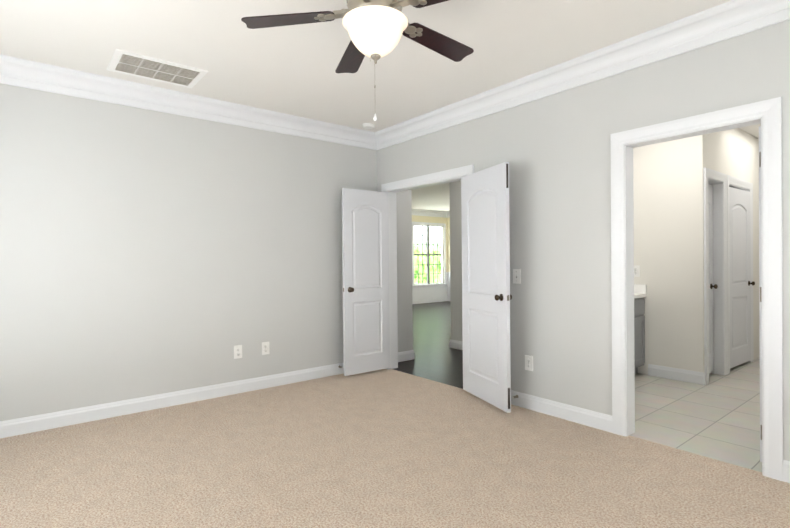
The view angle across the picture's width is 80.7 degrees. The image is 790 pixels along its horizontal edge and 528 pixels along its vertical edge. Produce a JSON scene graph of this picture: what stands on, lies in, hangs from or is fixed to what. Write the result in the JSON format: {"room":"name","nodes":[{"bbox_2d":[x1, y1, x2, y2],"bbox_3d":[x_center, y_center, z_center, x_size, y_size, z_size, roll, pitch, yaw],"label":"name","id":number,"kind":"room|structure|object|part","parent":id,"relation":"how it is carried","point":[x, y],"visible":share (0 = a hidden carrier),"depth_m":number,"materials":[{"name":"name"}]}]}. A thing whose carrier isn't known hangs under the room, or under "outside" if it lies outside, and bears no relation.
{"room":"empty bedroom","nodes":[
{"label":"empty bedroom","id":0,"kind":"room"},
{"bbox_2d":[0,83,412,420],"bbox_3d":[-1.688,-0.130,4.485,4.848,2.770,0.160,-1,0,-39],"label":"wall","id":1,"kind":"structure","parent":0,"point":[144,252],"depth_m":4.08,"materials":[{"name":"grey paint"}]},
{"bbox_2d":[0,363,343,437],"bbox_3d":[-1.767,1.197,4.244,4.150,0.120,0.111,-1,0,-39],"label":"baseboard","id":2,"kind":"structure","parent":1,"relation":"attached to","point":[24,425],"depth_m":4.03,"materials":[{"name":"white wood"}]},
{"bbox_2d":[0,54,375,148],"bbox_3d":[-1.842,-1.425,4.184,4.020,0.173,0.115,-1,0,-39],"label":"crown molding","id":3,"kind":"structure","parent":1,"relation":"attached to","point":[14,71],"depth_m":4.06,"materials":[{"name":"white wood"}]},
{"bbox_2d":[234,345,241,358],"bbox_3d":[-1.522,0.853,4.510,0.080,0.126,0.008,-1,0,-39],"label":"outlet","id":4,"kind":"object","parent":1,"relation":"attached to","point":[237,351],"visible":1,"depth_m":4.51,"materials":[{"name":"white plastic"}]},
{"bbox_2d":[262,342,269,354],"bbox_3d":[-1.304,0.850,4.687,0.080,0.126,0.008,-1,0,-39],"label":"outlet","id":5,"kind":"object","parent":1,"relation":"attached to","point":[265,348],"visible":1,"depth_m":4.68,"materials":[{"name":"white plastic"}]},
{"bbox_2d":[398,350,414,361],"bbox_3d":[0.027,1.169,5.892,0.474,0.120,0.136,-1,0,-39],"label":"baseboard","id":6,"kind":"structure","parent":1,"relation":"attached to","point":[406,355],"depth_m":5.90,"materials":[{"name":"white wood"}]},
{"bbox_2d":[0,0,760,211],"bbox_3d":[0.727,-1.604,6.816,11.570,0.100,11.270,-1,0,-39],"label":"ceiling","id":7,"kind":"structure","parent":0,"point":[290,69],"depth_m":3.22,"materials":[{"name":"white paint"}]},
{"bbox_2d":[106,49,207,88],"bbox_3d":[-1.845,-1.502,3.617,0.628,0.013,0.448,-1,0,-39],"label":"ceiling vent","id":8,"kind":"object","parent":7,"relation":"in","point":[141,66],"visible":0.98,"depth_m":3.59,"materials":[{"name":"white plastic"}]},
{"bbox_2d":[241,0,473,120],"bbox_3d":[-0.065,-1.137,2.409,1.268,0.760,1.312,-1,0,-39],"label":"ceiling fan","id":9,"kind":"object","parent":7,"relation":"hanging from","point":[376,29],"visible":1,"depth_m":2.35,"materials":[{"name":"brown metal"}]},
{"bbox_3d":[-0.103,-1.395,2.388,0.286,0.243,0.286,-1,0,-39],"label":"motor","id":10,"kind":"part","parent":9,"relation":"part of","materials":[{"name":"silver metal"}]},
{"bbox_2d":[362,123,374,128],"bbox_3d":[-0.289,-1.516,5.117,0.140,0.034,0.140,-1,0,-39],"label":"smoke detector","id":11,"kind":"object","parent":7,"relation":"attached to","point":[368,125],"visible":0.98,"depth_m":5.07,"materials":[{"name":"white plastic"}]},
{"bbox_2d":[0,369,789,527],"bbox_3d":[-0.166,1.280,2.299,4.180,0.050,5.150,-1,0,-39],"label":"floor carpet","id":12,"kind":"object","parent":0,"point":[386,448],"visible":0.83,"depth_m":2.81,"materials":[{"name":"beige carpet"}]},
{"bbox_2d":[393,301,462,388],"bbox_3d":[1.233,1.218,9.576,7.170,0.049,7.520,-1,0,-39],"label":"floor","id":13,"kind":"structure","parent":0,"point":[437,359],"depth_m":6.62,"materials":[{"name":"brown wood"}]},
{"bbox_2d":[412,215,446,284],"bbox_3d":[-1.092,-0.189,12.339,7.140,2.770,0.120,-1,0,-39],"label":"wall","id":14,"kind":"structure","parent":0,"point":[416,218],"depth_m":14.15,"materials":[{"name":"beige paint"}]},
{"bbox_2d":[412,209,446,217],"bbox_3d":[0.087,-1.504,13.148,4.020,0.173,0.115,-1,0,-39],"label":"crown molding","id":15,"kind":"structure","parent":14,"relation":"attached to","point":[430,213],"depth_m":13.92,"materials":[{"name":"white wood"}]},
{"bbox_2d":[412,222,446,288],"bbox_3d":[1.016,-0.265,14.001,1.430,1.960,0.140,-1,0,-39],"label":"living room window","id":16,"kind":"structure","parent":14,"relation":"in","point":[442,283],"depth_m":14.02,"materials":[{"name":"white glass"}]},
{"bbox_2d":[412,297,447,303],"bbox_3d":[0.081,1.119,13.204,4.020,0.120,0.016,-1,0,-39],"label":"baseboard","id":17,"kind":"structure","parent":14,"relation":"attached to","point":[432,300],"depth_m":13.98,"materials":[{"name":"white wood"}]},
{"bbox_2d":[412,272,447,299],"bbox_3d":[0.081,0.664,13.195,4.020,0.790,0.030,-1,0,-39],"label":"trim","id":18,"kind":"structure","parent":14,"relation":"attached to","point":[429,293],"depth_m":13.98,"materials":[{"name":"white paint"}]},
{"bbox_2d":[447,217,449,271],"bbox_3d":[3.975,-0.232,11.670,0.120,2.770,7.310,-1,0,-39],"label":"wall","id":19,"kind":"structure","parent":0,"point":[448,244],"depth_m":14.42,"materials":[{"name":"beige paint"}]},
{"bbox_2d":[447,272,449,296],"bbox_3d":[2.809,0.640,13.002,0.030,0.790,3.710,-1,0,-39],"label":"trim","id":20,"kind":"structure","parent":19,"relation":"attached to","point":[448,273],"depth_m":14.43,"materials":[{"name":"white wood"}]},
{"bbox_2d":[449,181,462,340],"bbox_3d":[1.427,-0.170,6.076,0.120,2.770,1.841,-1,0,-39],"label":"wall","id":21,"kind":"structure","parent":0,"point":[456,260],"depth_m":6.66,"materials":[{"name":"grey paint"}]},
{"bbox_2d":[449,339,462,349],"bbox_3d":[1.429,1.155,6.086,0.136,0.120,1.857,-1,0,-39],"label":"baseboard","id":22,"kind":"structure","parent":21,"relation":"attached to","point":[455,344],"depth_m":6.66,"materials":[{"name":"white wood"}]},
{"bbox_2d":[377,20,789,460],"bbox_3d":[1.415,-0.154,3.688,0.120,2.770,5.310,-1,0,-39],"label":"wall","id":23,"kind":"structure","parent":0,"point":[554,150],"depth_m":3.60,"materials":[{"name":"grey paint"}]},
{"bbox_2d":[342,188,389,375],"bbox_3d":[-0.314,0.192,5.215,0.617,2.030,0.153,-1,0,-38],"label":"door leaf","id":24,"kind":"structure","parent":23,"relation":"in","point":[365,263],"depth_m":5.18,"materials":[{"name":"white paint"}]},
{"bbox_2d":[381,164,473,368],"bbox_3d":[0.359,0.146,4.994,0.162,2.172,1.414,-1,0,-39],"label":"door frame","id":25,"kind":"structure","parent":23,"relation":"attached to","point":[392,279],"depth_m":5.45,"materials":[{"name":"white wood"}]},
{"bbox_2d":[461,162,511,412],"bbox_3d":[0.786,0.189,4.116,0.153,2.030,0.756,-1,0,-20],"label":"door leaf","id":26,"kind":"structure","parent":23,"relation":"in","point":[486,296],"depth_m":4.04,"materials":[{"name":"white paint"}]},
{"bbox_2d":[513,269,520,283],"bbox_3d":[1.053,0.107,4.031,0.016,0.126,0.080,-1,0,-39],"label":"light switch","id":27,"kind":"object","parent":23,"relation":"attached to","point":[516,276],"visible":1,"depth_m":4.03,"materials":[{"name":"white plastic"}]},
{"bbox_2d":[525,355,532,370],"bbox_3d":[1.137,0.842,3.948,0.008,0.126,0.080,-1,0,-39],"label":"outlet","id":28,"kind":"object","parent":23,"relation":"attached to","point":[529,363],"visible":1,"depth_m":3.94,"materials":[{"name":"white plastic"}]},
{"bbox_2d":[511,390,611,432],"bbox_3d":[1.176,1.172,3.899,0.016,0.120,1.321,-1,0,-39],"label":"baseboard","id":29,"kind":"structure","parent":23,"relation":"attached to","point":[593,419],"depth_m":3.68,"materials":[{"name":"white wood"}]},
{"bbox_2d":[368,0,789,149],"bbox_3d":[1.363,-1.451,3.544,0.115,0.173,5.150,-1,0,-39],"label":"crown molding","id":30,"kind":"structure","parent":23,"relation":"attached to","point":[723,22],"depth_m":3.34,"materials":[{"name":"white wood"}]},
{"bbox_2d":[610,97,782,481],"bbox_3d":[1.932,0.144,3.043,0.142,2.172,0.969,-1,0,-39],"label":"door frame","id":31,"kind":"structure","parent":23,"relation":"attached to","point":[768,112],"depth_m":2.83,"materials":[{"name":"white wood"}]},
{"bbox_2d":[759,126,761,461],"bbox_3d":[2.483,0.180,3.078,0.153,2.030,0.779,0,1,44],"label":"door leaf","id":32,"kind":"structure","parent":23,"relation":"in","point":[760,324],"depth_m":2.81,"materials":[{"name":"white paint"}]},
{"bbox_2d":[633,137,689,374],"bbox_3d":[2.741,-0.177,5.165,0.120,2.770,0.990,-1,0,-39],"label":"wall","id":33,"kind":"structure","parent":0,"point":[661,216],"depth_m":4.93,"materials":[{"name":"beige paint"}]},
{"bbox_2d":[634,265,639,276],"bbox_3d":[2.671,0.079,5.153,0.008,0.126,0.080,-1,0,-39],"label":"outlet","id":34,"kind":"object","parent":33,"relation":"attached to","point":[636,270],"visible":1,"depth_m":5.14,"materials":[{"name":"white plastic"}]},
{"bbox_2d":[634,284,645,291],"bbox_3d":[2.564,0.275,5.277,0.020,0.100,0.548,-1,0,-39],"label":"backsplash","id":35,"kind":"structure","parent":33,"relation":"attached to","point":[637,287],"depth_m":5.10,"materials":[{"name":"white stone"}]},
{"bbox_2d":[648,364,705,384],"bbox_3d":[2.935,1.149,4.857,0.035,0.120,0.541,-1,0,-39],"label":"baseboard","id":36,"kind":"structure","parent":33,"relation":"attached to","point":[696,377],"depth_m":4.83,"materials":[{"name":"white wood"}]},
{"bbox_2d":[630,357,761,471],"bbox_3d":[3.361,1.231,4.817,4.470,0.048,2.310,-1,0,-39],"label":"floor","id":37,"kind":"structure","parent":0,"point":[717,417],"depth_m":3.77,"materials":[{"name":"beige tile"}]},
{"bbox_2d":[634,296,646,373],"bbox_3d":[2.009,0.792,4.829,1.458,0.850,0.584,-1,0,-39],"label":"bathroom vanity","id":38,"kind":"object","parent":37,"relation":"on","point":[639,301],"depth_m":5.00,"materials":[{"name":"grey paint"}]},
{"bbox_2d":[634,292,645,295],"bbox_3d":[1.996,0.350,4.829,1.468,0.034,0.568,-1,0,-39],"label":"countertop","id":39,"kind":"structure","parent":38,"relation":"on","point":[635,293],"depth_m":5.06,"materials":[{"name":"white stone"}]},
{"bbox_2d":[689,128,759,372],"bbox_3d":[4.030,-0.191,5.497,2.540,2.770,0.120,-1,0,-39],"label":"wall","id":40,"kind":"structure","parent":0,"point":[733,152],"depth_m":4.74,"materials":[{"name":"beige paint"}]},
{"bbox_2d":[708,184,717,372],"bbox_3d":[3.302,0.160,4.926,0.464,2.030,0.104,-1,0,-39],"label":"closet door leaf","id":41,"kind":"structure","parent":40,"relation":"in","point":[711,286],"depth_m":5.03,"materials":[{"name":"white paint"}]},
{"bbox_2d":[708,178,722,374],"bbox_3d":[3.315,0.157,4.916,0.500,2.095,0.123,-1,0,-39],"label":"door frame","id":42,"kind":"structure","parent":40,"relation":"attached to","point":[717,279],"depth_m":5.04,"materials":[{"name":"white wood"}]},
{"bbox_2d":[703,168,727,384],"bbox_3d":[3.359,0.119,4.861,0.654,2.172,0.021,-1,0,-39],"label":"trim","id":43,"kind":"structure","parent":40,"relation":"attached to","point":[714,175],"depth_m":4.80,"materials":[{"name":"white wood"}]},
{"bbox_2d":[727,175,753,373],"bbox_3d":[3.948,0.148,5.430,0.800,2.095,0.123,-1,0,-39],"label":"door frame","id":44,"kind":"structure","parent":40,"relation":"attached to","point":[738,188],"depth_m":5.39,"materials":[{"name":"white wood"}]},
{"bbox_2d":[729,187,754,368],"bbox_3d":[3.976,0.150,5.389,0.764,2.030,0.153,-1,0,-37],"label":"closet door leaf","id":45,"kind":"structure","parent":40,"relation":"in","point":[740,273],"depth_m":5.39,"materials":[{"name":"white paint"}]},
{"label":"outside","id":46,"kind":"structure","parent":0,"visible":0},
{"bbox_2d":[414,226,440,283],"bbox_3d":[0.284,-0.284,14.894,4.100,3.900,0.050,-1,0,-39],"label":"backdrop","id":47,"kind":"structure","parent":46,"point":[419,249],"depth_m":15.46,"materials":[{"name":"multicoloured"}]},
{"bbox_3d":[1.517,-0.132,0.273,4.270,2.770,0.120,-1,0,-39],"label":"wall","id":48,"kind":"structure","parent":0,"visible":0},
{"bbox_2d":[783,459,789,482],"bbox_3d":[2.617,1.170,2.127,0.016,0.120,1.320,-1,0,-39],"label":"baseboard","id":49,"kind":"structure","parent":48,"relation":"attached to","point":[786,470],"depth_m":2.61,"materials":[{"name":"white wood"}]}
]}

